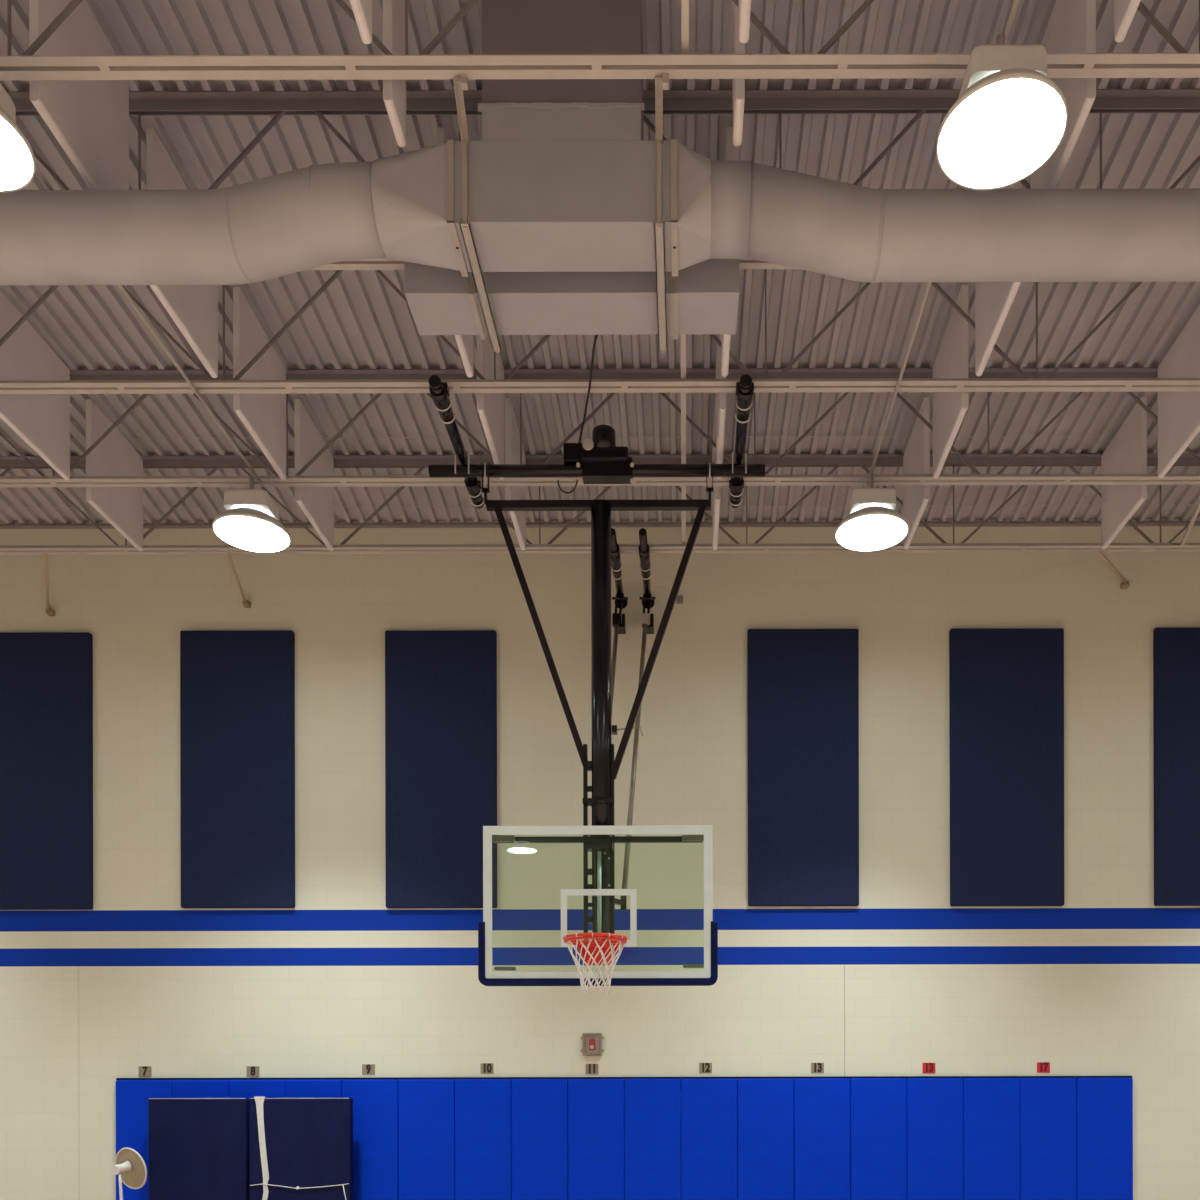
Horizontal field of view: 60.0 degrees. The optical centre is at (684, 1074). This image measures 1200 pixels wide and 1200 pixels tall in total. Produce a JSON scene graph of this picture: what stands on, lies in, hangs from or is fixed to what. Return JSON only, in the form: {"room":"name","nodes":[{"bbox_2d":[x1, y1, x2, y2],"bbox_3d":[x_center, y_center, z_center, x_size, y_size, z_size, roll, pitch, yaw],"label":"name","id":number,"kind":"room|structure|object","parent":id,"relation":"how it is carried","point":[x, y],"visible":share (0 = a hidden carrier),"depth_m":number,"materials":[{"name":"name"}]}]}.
{"room":"sports hall","nodes":[
{"label":"sports hall","id":0,"kind":"room"},
{"bbox_2d":[0,519,1199,1199],"bbox_3d":[-0.005,-2.180,11.250,27.400,8.300,0.200,0,0,0],"label":"wall","id":1,"kind":"structure","parent":0,"point":[1105,981],"depth_m":11.15,"materials":[{"name":"beige paint"}]},
{"bbox_2d":[0,632,92,909],"bbox_3d":[-6.986,-3.263,11.120,1.222,2.968,0.059,0,0,0],"label":"acoustic panel","id":2,"kind":"object","parent":1,"relation":"attached to","point":[46,678],"visible":1,"depth_m":11.09,"materials":[{"name":"blue fabric"}]},
{"bbox_2d":[44,553,54,615],"bbox_3d":[-6.585,-5.061,10.680,0.085,0.234,1.076,0,0,-28],"label":"brace","id":3,"kind":"object","parent":1,"relation":"attached to","point":[49,611],"visible":1,"depth_m":10.76,"materials":[{"name":"beige metal"}]},
{"bbox_2d":[116,1080,172,1199],"bbox_3d":[-5.806,0.969,11.122,0.603,1.829,0.054,0,0,0],"label":"mat","id":4,"kind":"object","parent":1,"relation":"attached to","point":[132,1096],"visible":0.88,"depth_m":11.10,"materials":[{"name":"plastic"}]},
{"bbox_2d":[139,1066,151,1076],"bbox_3d":[-5.815,-0.038,11.146,0.138,0.112,0.006,0,0,0],"label":"number card","id":5,"kind":"object","parent":1,"relation":"attached to","point":[144,1071],"visible":1,"depth_m":11.15,"materials":[{"name":"beige paper"}]},
{"bbox_2d":[172,1080,228,1097],"bbox_3d":[-5.199,0.968,11.122,0.603,1.829,0.054,0,0,0],"label":"mat","id":6,"kind":"object","parent":1,"relation":"attached to","point":[180,1088],"visible":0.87,"depth_m":11.10,"materials":[{"name":"plastic"}]},
{"bbox_2d":[180,630,294,907],"bbox_3d":[-4.806,-3.281,11.120,1.211,2.973,0.059,0,0,0],"label":"acoustic panel","id":7,"kind":"object","parent":1,"relation":"attached to","point":[237,687],"visible":1,"depth_m":11.09,"materials":[{"name":"blue fabric"}]},
{"bbox_2d":[227,552,250,607],"bbox_3d":[-4.626,-5.103,10.684,0.076,0.149,0.957,0,0,-11],"label":"brace","id":8,"kind":"object","parent":1,"relation":"attached to","point":[246,603],"visible":1,"depth_m":10.78,"materials":[{"name":"beige metal"}]},
{"bbox_2d":[247,1066,259,1076],"bbox_3d":[-4.652,-0.038,11.146,0.138,0.112,0.006,0,0,0],"label":"number card","id":9,"kind":"object","parent":1,"relation":"attached to","point":[252,1071],"visible":1,"depth_m":11.15,"materials":[{"name":"beige paper"}]},
{"bbox_2d":[229,1080,285,1099],"bbox_3d":[-4.593,0.966,11.122,0.603,1.829,0.054,0,0,0],"label":"mat","id":10,"kind":"object","parent":1,"relation":"attached to","point":[248,1089],"visible":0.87,"depth_m":11.10,"materials":[{"name":"plastic"}]},
{"bbox_2d":[285,1080,341,1097],"bbox_3d":[-3.986,0.965,11.122,0.603,1.829,0.054,0,0,0],"label":"mat","id":11,"kind":"object","parent":1,"relation":"attached to","point":[293,1088],"visible":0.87,"depth_m":11.10,"materials":[{"name":"plastic"}]},
{"bbox_2d":[362,1064,374,1074],"bbox_3d":[-3.408,-0.059,11.146,0.138,0.112,0.006,0,0,0],"label":"number card","id":12,"kind":"object","parent":1,"relation":"attached to","point":[367,1069],"visible":1,"depth_m":11.15,"materials":[{"name":"beige paper"}]},
{"bbox_2d":[342,1079,398,1199],"bbox_3d":[-3.380,0.963,11.122,0.603,1.829,0.054,0,0,0],"label":"mat","id":13,"kind":"object","parent":1,"relation":"attached to","point":[375,1102],"visible":0.95,"depth_m":11.10,"materials":[{"name":"plastic"}]},
{"bbox_2d":[398,1079,454,1199],"bbox_3d":[-2.773,0.962,11.122,0.603,1.829,0.054,0,0,0],"label":"mat","id":14,"kind":"object","parent":1,"relation":"attached to","point":[426,1107],"visible":1,"depth_m":11.10,"materials":[{"name":"plastic"}]},
{"bbox_2d":[385,630,496,907],"bbox_3d":[-2.620,-3.281,11.120,1.189,2.973,0.059,0,0,0],"label":"acoustic panel","id":15,"kind":"object","parent":1,"relation":"attached to","point":[441,685],"visible":1,"depth_m":11.09,"materials":[{"name":"blue fabric"}]},
{"bbox_2d":[455,1079,511,1199],"bbox_3d":[-2.167,0.961,11.122,0.603,1.829,0.054,0,0,0],"label":"mat","id":16,"kind":"object","parent":1,"relation":"attached to","point":[483,1141],"visible":1,"depth_m":11.10,"materials":[{"name":"plastic"}]},
{"bbox_2d":[481,1063,492,1073],"bbox_3d":[-2.132,-0.070,11.146,0.138,0.112,0.006,0,0,0],"label":"number card","id":17,"kind":"object","parent":1,"relation":"attached to","point":[486,1068],"visible":1,"depth_m":11.15,"materials":[{"name":"beige paper"}]},
{"bbox_2d":[511,1079,567,1199],"bbox_3d":[-1.560,0.959,11.122,0.603,1.829,0.054,0,0,0],"label":"mat","id":18,"kind":"object","parent":1,"relation":"attached to","point":[539,1107],"visible":1,"depth_m":11.10,"materials":[{"name":"plastic"}]},
{"bbox_2d":[586,1064,597,1073],"bbox_3d":[-1.002,-0.065,11.146,0.138,0.112,0.006,0,0,0],"label":"number card","id":19,"kind":"object","parent":1,"relation":"attached to","point":[590,1068],"visible":1,"depth_m":11.15,"materials":[{"name":"beige paper"}]},
{"bbox_2d":[581,1033,603,1055],"bbox_3d":[-0.997,-0.327,11.095,0.250,0.250,0.109,0,0,0],"label":"fire alarm","id":20,"kind":"object","parent":1,"relation":"attached to","point":[592,1042],"visible":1,"depth_m":11.12,"materials":[{"name":"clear plastic"}]},
{"bbox_2d":[568,1079,624,1199],"bbox_3d":[-0.953,0.958,11.122,0.603,1.829,0.054,0,0,0],"label":"mat","id":21,"kind":"object","parent":1,"relation":"attached to","point":[595,1106],"visible":1,"depth_m":11.10,"materials":[{"name":"plastic"}]},
{"bbox_2d":[0,521,1199,528],"bbox_3d":[-0.013,-5.914,11.124,27.000,0.029,0.049,0,0,0],"label":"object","id":22,"kind":"structure","parent":1,"relation":"attached to","point":[995,523],"depth_m":11.10,"materials":[{"name":"paint"}]},
{"bbox_2d":[116,1076,1131,1079],"bbox_3d":[-0.652,0.031,11.134,10.918,0.021,0.029,0,0,0],"label":"rail","id":23,"kind":"object","parent":1,"relation":"attached to","point":[814,1076],"visible":1,"depth_m":11.12,"materials":[{"name":"blue plastic"}]},
{"bbox_2d":[624,1079,680,1199],"bbox_3d":[-0.347,0.956,11.122,0.603,1.829,0.054,0,0,0],"label":"mat","id":24,"kind":"object","parent":1,"relation":"attached to","point":[652,1107],"visible":1,"depth_m":11.10,"materials":[{"name":"plastic"}]},
{"bbox_2d":[676,596,682,603],"bbox_3d":[-0.059,-5.109,11.124,0.070,0.070,0.049,0,0,0],"label":"junction box","id":25,"kind":"object","parent":1,"relation":"attached to","point":[679,600],"visible":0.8,"depth_m":11.10,"materials":[{"name":"paint"}]},
{"bbox_2d":[699,1063,711,1072],"bbox_3d":[0.221,-0.075,11.146,0.138,0.112,0.006,0,0,0],"label":"number card","id":26,"kind":"object","parent":1,"relation":"attached to","point":[703,1067],"visible":1,"depth_m":11.15,"materials":[{"name":"beige paper"}]},
{"bbox_2d":[681,1079,736,1199],"bbox_3d":[0.260,0.955,11.122,0.603,1.829,0.054,0,0,0],"label":"mat","id":27,"kind":"object","parent":1,"relation":"attached to","point":[708,1106],"visible":1,"depth_m":11.10,"materials":[{"name":"plastic"}]},
{"bbox_2d":[737,1079,793,1199],"bbox_3d":[0.866,0.954,11.122,0.603,1.829,0.054,0,0,0],"label":"mat","id":28,"kind":"object","parent":1,"relation":"attached to","point":[765,1107],"visible":1,"depth_m":11.10,"materials":[{"name":"plastic"}]},
{"bbox_2d":[747,629,858,905],"bbox_3d":[1.270,-3.300,11.120,1.189,2.968,0.059,0,0,0],"label":"acoustic panel","id":29,"kind":"object","parent":1,"relation":"attached to","point":[803,684],"visible":1,"depth_m":11.09,"materials":[{"name":"blue fabric"}]},
{"bbox_2d":[811,1063,823,1072],"bbox_3d":[1.427,-0.075,11.146,0.138,0.112,0.006,0,0,0],"label":"number card","id":30,"kind":"object","parent":1,"relation":"attached to","point":[815,1067],"visible":1,"depth_m":11.15,"materials":[{"name":"beige paper"}]},
{"bbox_2d":[794,1078,849,1199],"bbox_3d":[1.473,0.952,11.122,0.603,1.829,0.054,0,0,0],"label":"mat","id":31,"kind":"object","parent":1,"relation":"attached to","point":[821,1106],"visible":1,"depth_m":11.10,"materials":[{"name":"plastic"}]},
{"bbox_2d":[850,1078,906,1199],"bbox_3d":[2.079,0.951,11.122,0.603,1.829,0.054,0,0,0],"label":"mat","id":32,"kind":"object","parent":1,"relation":"attached to","point":[878,1106],"visible":1,"depth_m":11.10,"materials":[{"name":"plastic"}]},
{"bbox_2d":[923,1063,934,1072],"bbox_3d":[2.628,-0.075,11.146,0.138,0.112,0.006,0,0,0],"label":"number card","id":33,"kind":"object","parent":1,"relation":"attached to","point":[927,1067],"visible":1,"depth_m":11.15,"materials":[{"name":"red"}]},
{"bbox_2d":[906,1078,962,1199],"bbox_3d":[2.686,0.950,11.122,0.603,1.829,0.054,0,0,0],"label":"mat","id":34,"kind":"object","parent":1,"relation":"attached to","point":[934,1105],"visible":1,"depth_m":11.10,"materials":[{"name":"plastic"}]},
{"bbox_2d":[963,1078,1019,1199],"bbox_3d":[3.292,0.948,11.122,0.603,1.829,0.054,0,0,0],"label":"mat","id":35,"kind":"object","parent":1,"relation":"attached to","point":[991,1106],"visible":1,"depth_m":11.10,"materials":[{"name":"plastic"}]},
{"bbox_2d":[949,628,1063,905],"bbox_3d":[3.458,-3.303,11.120,1.216,2.973,0.059,0,0,0],"label":"acoustic panel","id":36,"kind":"object","parent":1,"relation":"attached to","point":[1006,685],"visible":1,"depth_m":11.09,"materials":[{"name":"blue fabric"}]},
{"bbox_2d":[1037,1062,1049,1072],"bbox_3d":[3.861,-0.081,11.146,0.138,0.112,0.006,0,0,0],"label":"number card","id":37,"kind":"object","parent":1,"relation":"attached to","point":[1042,1067],"visible":1,"depth_m":11.15,"materials":[{"name":"red"}]},
{"bbox_2d":[1020,1078,1075,1199],"bbox_3d":[3.899,0.947,11.122,0.603,1.829,0.054,0,0,0],"label":"mat","id":38,"kind":"object","parent":1,"relation":"attached to","point":[1047,1105],"visible":1,"depth_m":11.10,"materials":[{"name":"plastic"}]},
{"bbox_2d":[1076,1078,1132,1199],"bbox_3d":[4.506,0.945,11.122,0.603,1.829,0.054,0,0,0],"label":"mat","id":39,"kind":"object","parent":1,"relation":"attached to","point":[1104,1106],"visible":1,"depth_m":11.10,"materials":[{"name":"plastic"}]},
{"bbox_2d":[1099,552,1128,588],"bbox_3d":[4.434,-5.219,10.678,0.087,0.155,1.138,0,0,33],"label":"brace","id":40,"kind":"object","parent":1,"relation":"attached to","point":[1124,584],"visible":1,"depth_m":10.78,"materials":[{"name":"beige metal"}]},
{"bbox_2d":[1153,627,1199,905],"bbox_3d":[5.657,-3.311,11.120,1.222,2.979,0.059,0,0,0],"label":"acoustic panel","id":41,"kind":"object","parent":1,"relation":"attached to","point":[1176,651],"visible":1,"depth_m":11.09,"materials":[{"name":"blue fabric"}]},
{"bbox_2d":[0,0,1199,523],"bbox_3d":[0.007,-6.092,1.075,27.042,0.324,20.151,0,0,0],"label":"ceiling","id":42,"kind":"structure","parent":0,"point":[359,321],"depth_m":8.44,"materials":[{"name":"paint"}]},
{"bbox_2d":[0,290,69,479],"bbox_3d":[-5.343,-5.619,8.480,0.052,0.960,0.940,0,0,0],"label":"ceiling baffle","id":43,"kind":"object","parent":42,"relation":"hanging from","point":[42,421],"depth_m":8.46,"materials":[{"name":"plastic"}]},
{"bbox_2d":[29,0,128,189],"bbox_3d":[-3.473,-5.691,5.970,0.052,0.995,0.900,0,0,0],"label":"ceiling baffle","id":44,"kind":"object","parent":42,"relation":"hanging from","point":[89,119],"depth_m":5.93,"materials":[{"name":"plastic"}]},
{"bbox_2d":[86,399,142,550],"bbox_3d":[-5.343,-5.597,9.715,0.052,0.916,0.890,0,0,0],"label":"ceiling baffle","id":45,"kind":"object","parent":42,"relation":"hanging from","point":[122,507],"depth_m":9.65,"materials":[{"name":"fabric"}]},
{"bbox_2d":[146,128,217,377],"bbox_3d":[-3.473,-5.647,7.180,0.052,1.007,0.920,0,0,0],"label":"ceiling baffle","id":46,"kind":"object","parent":42,"relation":"hanging from","point":[193,308],"depth_m":7.13,"materials":[{"name":"plastic"}]},
{"bbox_2d":[233,287,285,479],"bbox_3d":[-3.473,-5.623,8.480,0.052,0.960,0.940,0,0,0],"label":"ceiling baffle","id":47,"kind":"object","parent":42,"relation":"hanging from","point":[263,416],"depth_m":8.38,"materials":[{"name":"fabric"}]},
{"bbox_2d":[294,399,333,550],"bbox_3d":[-3.473,-5.601,9.715,0.052,0.916,0.890,0,0,0],"label":"ceiling baffle","id":48,"kind":"object","parent":42,"relation":"hanging from","point":[317,503],"depth_m":9.62,"materials":[{"name":"plastic"}]},
{"bbox_2d":[350,0,371,43],"bbox_3d":[-1.588,-5.670,4.685,0.052,1.045,0.970,0,0,0],"label":"ceiling baffle","id":49,"kind":"object","parent":42,"relation":"hanging from","point":[362,9],"depth_m":5.08,"materials":[{"name":"plastic"}]},
{"bbox_2d":[383,0,405,146],"bbox_3d":[-1.588,-5.695,5.660,0.052,0.995,0.280,0,0,0],"label":"ceiling baffle","id":50,"kind":"object","parent":42,"relation":"hanging from","point":[394,91],"depth_m":5.61,"materials":[{"name":"plastic"}]},
{"bbox_2d":[436,127,472,376],"bbox_3d":[-1.588,-5.651,7.180,0.052,1.007,0.920,0,0,0],"label":"ceiling baffle","id":51,"kind":"object","parent":42,"relation":"hanging from","point":[464,342],"depth_m":7.39,"materials":[{"name":"plastic"}]},
{"bbox_2d":[477,335,503,479],"bbox_3d":[-1.588,-5.628,8.480,0.052,0.960,0.940,0,0,0],"label":"ceiling baffle","id":52,"kind":"object","parent":42,"relation":"hanging from","point":[490,406],"depth_m":8.39,"materials":[{"name":"fabric"}]},
{"bbox_2d":[505,398,525,549],"bbox_3d":[-1.588,-5.606,9.715,0.052,0.916,0.890,0,0,0],"label":"ceiling baffle","id":53,"kind":"object","parent":42,"relation":"hanging from","point":[512,435],"depth_m":9.53,"materials":[{"name":"plastic"}]},
{"bbox_2d":[0,505,1196,507],"bbox_3d":[-0.013,-5.971,10.866,27.000,0.002,0.012,0,0,0],"label":"trim","id":54,"kind":"structure","parent":42,"relation":"attached to","point":[839,505],"depth_m":10.86,"materials":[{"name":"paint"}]},
{"bbox_2d":[0,0,1199,284],"bbox_3d":[-0.012,-5.442,6.060,26.980,1.509,0.443,0,0,0],"label":"ventilation duct","id":55,"kind":"object","parent":42,"relation":"hanging from","point":[562,173],"visible":0.98,"depth_m":5.89,"materials":[{"name":"metal"}]},
{"bbox_2d":[0,0,1199,79],"bbox_3d":[-0.013,-5.684,5.310,27.000,1.028,0.134,0,0,0],"label":"joist","id":56,"kind":"object","parent":42,"relation":"attached to","point":[1181,64],"visible":1,"depth_m":5.32,"materials":[{"name":"paint"}]},
{"bbox_2d":[447,74,501,352],"bbox_3d":[-1.269,-5.052,6.105,0.194,0.510,1.545,0,0,-4],"label":"frame","id":57,"kind":"object","parent":56,"relation":"hanging from","point":[460,84],"visible":0.96,"depth_m":5.92,"materials":[{"name":"metal"}]},
{"bbox_2d":[404,259,738,336],"bbox_3d":[-0.705,-4.998,6.628,2.086,0.272,0.375,0,0,0],"label":"vent","id":58,"kind":"object","parent":57,"relation":"on","point":[523,303],"visible":0.73,"depth_m":6.51,"materials":[{"name":"metal"}]},
{"bbox_2d":[578,335,597,443],"bbox_3d":[-0.723,-5.042,7.696,0.035,0.318,1.758,0,0,-10],"label":"power cord","id":59,"kind":"object","parent":58,"relation":"hanging from","point":[596,336],"visible":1,"depth_m":7.61,"materials":[{"name":"black rubber"}]},
{"bbox_2d":[654,73,677,352],"bbox_3d":[-0.108,-5.055,6.110,0.133,0.510,1.540,0,0,0],"label":"frame","id":60,"kind":"object","parent":56,"relation":"hanging from","point":[661,83],"visible":1,"depth_m":5.90,"materials":[{"name":"metal"}]},
{"bbox_2d":[681,0,688,53],"bbox_3d":[0.001,-5.234,4.680,0.038,0.023,1.360,0,0,0],"label":"bar","id":61,"kind":"object","parent":56,"relation":"attached to","point":[684,3],"visible":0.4,"depth_m":5.15,"materials":[{"name":"paint"}]},
{"bbox_2d":[0,368,1199,486],"bbox_3d":[-0.013,-5.640,9.020,27.000,0.940,0.134,0,0,0],"label":"joist","id":62,"kind":"object","parent":42,"relation":"attached to","point":[977,478],"visible":0.65,"depth_m":9.00,"materials":[{"name":"paint"}]},
{"bbox_2d":[0,453,1199,554],"bbox_3d":[-0.013,-5.619,10.190,27.000,0.898,0.134,0,0,0],"label":"joist","id":63,"kind":"object","parent":42,"relation":"attached to","point":[422,462],"visible":0.73,"depth_m":10.17,"materials":[{"name":"paint"}]},
{"bbox_2d":[1180,500,1199,544],"bbox_3d":[4.754,-5.223,9.625,0.030,0.082,1.079,0,0,13],"label":"diagonal brace","id":64,"kind":"object","parent":63,"relation":"attached to","point":[1197,509],"visible":1,"depth_m":9.78,"materials":[{"name":"paint"}]},
{"bbox_2d":[0,269,1199,393],"bbox_3d":[-0.013,-5.662,7.780,27.000,0.985,0.134,0,0,0],"label":"joist","id":65,"kind":"object","parent":42,"relation":"attached to","point":[1024,384],"visible":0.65,"depth_m":7.77,"materials":[{"name":"paint"}]},
{"bbox_2d":[35,163,263,485],"bbox_3d":[-3.672,-5.132,5.250,0.026,0.026,7.500,0,0,0],"label":"conduit","id":66,"kind":"object","parent":65,"relation":"attached to","point":[38,171],"visible":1,"depth_m":7.45,"materials":[{"name":"metal"}]},
{"bbox_2d":[0,83,34,192],"bbox_3d":[-3.581,-4.871,5.120,0.620,0.502,0.620,0,0,0],"label":"lamp","id":67,"kind":"object","parent":66,"relation":"hanging from","point":[17,160],"visible":1,"depth_m":5.21,"materials":[{"name":"metal"}]},
{"bbox_2d":[212,476,290,552],"bbox_3d":[-3.711,-4.871,8.870,0.620,0.502,0.620,0,0,0],"label":"lamp","id":68,"kind":"object","parent":66,"relation":"hanging from","point":[249,521],"visible":1,"depth_m":8.76,"materials":[{"name":"metal"}]},
{"bbox_2d":[428,374,764,994],"bbox_3d":[-0.722,-2.972,9.364,2.770,4.708,3.568,0,0,0],"label":"goal","id":69,"kind":"object","parent":65,"relation":"hanging from","point":[598,460],"visible":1,"depth_m":8.49,"materials":[{"name":"black metal"}]},
{"bbox_2d":[680,335,685,578],"bbox_3d":[-0.012,-5.234,8.725,0.040,0.023,4.350,0,0,0],"label":"bar","id":70,"kind":"object","parent":65,"relation":"attached to","point":[683,337],"visible":0.5,"depth_m":8.35,"materials":[{"name":"paint"}]},
{"bbox_2d":[866,0,1019,484],"bbox_3d":[1.588,-5.144,5.250,0.026,0.026,7.500,0,0,0],"label":"conduit","id":71,"kind":"object","parent":65,"relation":"attached to","point":[1016,2],"visible":0.47,"depth_m":7.26,"materials":[{"name":"metal"}]},
{"bbox_2d":[835,475,908,551],"bbox_3d":[1.599,-4.883,8.870,0.620,0.502,0.620,0,0,0],"label":"lamp","id":72,"kind":"object","parent":71,"relation":"hanging from","point":[872,522],"visible":1,"depth_m":8.75,"materials":[{"name":"metal"}]},
{"bbox_2d":[936,33,1067,189],"bbox_3d":[1.562,-4.883,5.120,0.620,0.502,0.620,0,0,0],"label":"lamp","id":73,"kind":"object","parent":71,"relation":"hanging from","point":[1007,119],"visible":1,"depth_m":5.04,"materials":[{"name":"metal"}]},
{"bbox_2d":[0,435,1199,438],"bbox_3d":[-0.014,-6.080,9.866,27.000,0.002,0.012,0,0,0],"label":"trim","id":74,"kind":"structure","parent":42,"relation":"attached to","point":[1197,435],"depth_m":9.87,"materials":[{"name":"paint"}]},
{"bbox_2d":[7,89,1199,269],"bbox_3d":[-0.013,-5.684,6.580,27.000,1.028,0.134,0,0,0],"label":"joist","id":75,"kind":"object","parent":42,"relation":"attached to","point":[932,101],"visible":0.27,"depth_m":6.56,"materials":[{"name":"paint"}]},
{"bbox_2d":[712,398,720,549],"bbox_3d":[0.292,-5.610,9.715,0.052,0.916,0.890,0,0,0],"label":"baffle","id":76,"kind":"object","parent":42,"relation":"hanging from","point":[716,494],"depth_m":9.56,"materials":[{"name":"plastic"}]},
{"bbox_2d":[716,334,725,478],"bbox_3d":[0.292,-5.632,8.480,0.052,0.960,0.940,0,0,0],"label":"baffle","id":77,"kind":"object","parent":42,"relation":"hanging from","point":[720,397],"depth_m":8.28,"materials":[{"name":"plastic"}]},
{"bbox_2d":[721,127,733,376],"bbox_3d":[0.292,-5.655,7.180,0.052,1.007,0.920,0,0,0],"label":"baffle","id":78,"kind":"object","parent":42,"relation":"hanging from","point":[729,147],"depth_m":7.25,"materials":[{"name":"plastic"}]},
{"bbox_2d":[732,1,744,145],"bbox_3d":[0.292,-5.699,5.660,0.052,0.995,0.280,0,0,0],"label":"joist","id":79,"kind":"object","parent":42,"relation":"hanging from","point":[738,47],"depth_m":5.57,"materials":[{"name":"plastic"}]},
{"bbox_2d":[738,0,750,42],"bbox_3d":[0.292,-5.674,4.685,0.052,1.045,0.970,0,0,0],"label":"joist","id":80,"kind":"object","parent":42,"relation":"hanging from","point":[744,6],"depth_m":5.07,"materials":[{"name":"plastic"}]},
{"bbox_2d":[903,397,929,549],"bbox_3d":[2.167,-5.614,9.715,0.052,0.916,0.890,0,0,0],"label":"baffle","id":81,"kind":"object","parent":42,"relation":"hanging from","point":[916,458],"depth_m":9.57,"materials":[{"name":"plastic"}]},
{"bbox_2d":[933,285,967,478],"bbox_3d":[2.167,-5.636,8.480,0.052,0.960,0.940,0,0,0],"label":"baffle","id":82,"kind":"object","parent":42,"relation":"hanging from","point":[949,408],"depth_m":8.35,"materials":[{"name":"fabric"}]},
{"bbox_2d":[975,181,1022,375],"bbox_3d":[2.167,-5.660,7.180,0.052,1.007,0.920,0,0,0],"label":"baffle","id":83,"kind":"object","parent":42,"relation":"hanging from","point":[993,300],"depth_m":7.30,"materials":[{"name":"plastic"}]},
{"bbox_2d":[1030,0,1095,188],"bbox_3d":[2.167,-5.704,5.970,0.052,0.995,0.900,0,0,0],"label":"baffle","id":84,"kind":"object","parent":42,"relation":"hanging from","point":[1071,27],"depth_m":5.78,"materials":[{"name":"plastic"}]},
{"bbox_2d":[1101,397,1146,548],"bbox_3d":[4.112,-5.619,9.715,0.052,0.916,0.890,0,0,0],"label":"baffle","id":85,"kind":"object","parent":42,"relation":"hanging from","point":[1126,453],"depth_m":9.64,"materials":[{"name":"plastic"}]},
{"bbox_2d":[1114,0,1140,41],"bbox_3d":[2.167,-5.678,4.685,0.052,1.045,0.970,0,0,0],"label":"baffle","id":86,"kind":"object","parent":42,"relation":"hanging from","point":[1124,10],"depth_m":5.09,"materials":[{"name":"metal"}]},
{"bbox_2d":[1158,305,1199,477],"bbox_3d":[4.112,-5.640,8.480,0.052,0.960,0.940,0,0,0],"label":"baffle","id":87,"kind":"object","parent":42,"relation":"hanging from","point":[1178,412],"depth_m":8.57,"materials":[{"name":"plastic"}]},
{"bbox_3d":[0.005,2.070,1.075,27.400,0.200,20.550,0,0,0],"label":"floor","id":88,"kind":"structure","parent":0,"visible":0},
{"bbox_2d":[110,1147,146,1199],"bbox_3d":[-5.707,1.360,10.460,0.444,1.246,0.362,0,0,26],"label":"stand","id":89,"kind":"object","parent":88,"relation":"on","point":[130,1167],"visible":1,"depth_m":10.51,"materials":[{"name":"white plastic"}]},
{"bbox_2d":[148,1098,249,1199],"bbox_3d":[-5.110,1.110,10.884,1.026,1.735,0.092,0,0,0],"label":"mat","id":90,"kind":"object","parent":88,"relation":"on","point":[198,1148],"visible":0.98,"depth_m":10.84,"materials":[{"name":"blue fabric"}]},
{"bbox_2d":[249,1096,352,1199],"bbox_3d":[-4.018,1.101,10.840,1.061,1.757,0.120,0,0,0],"label":"mat","id":91,"kind":"object","parent":88,"relation":"on","point":[300,1148],"visible":1,"depth_m":10.80,"materials":[{"name":"blue fabric"}]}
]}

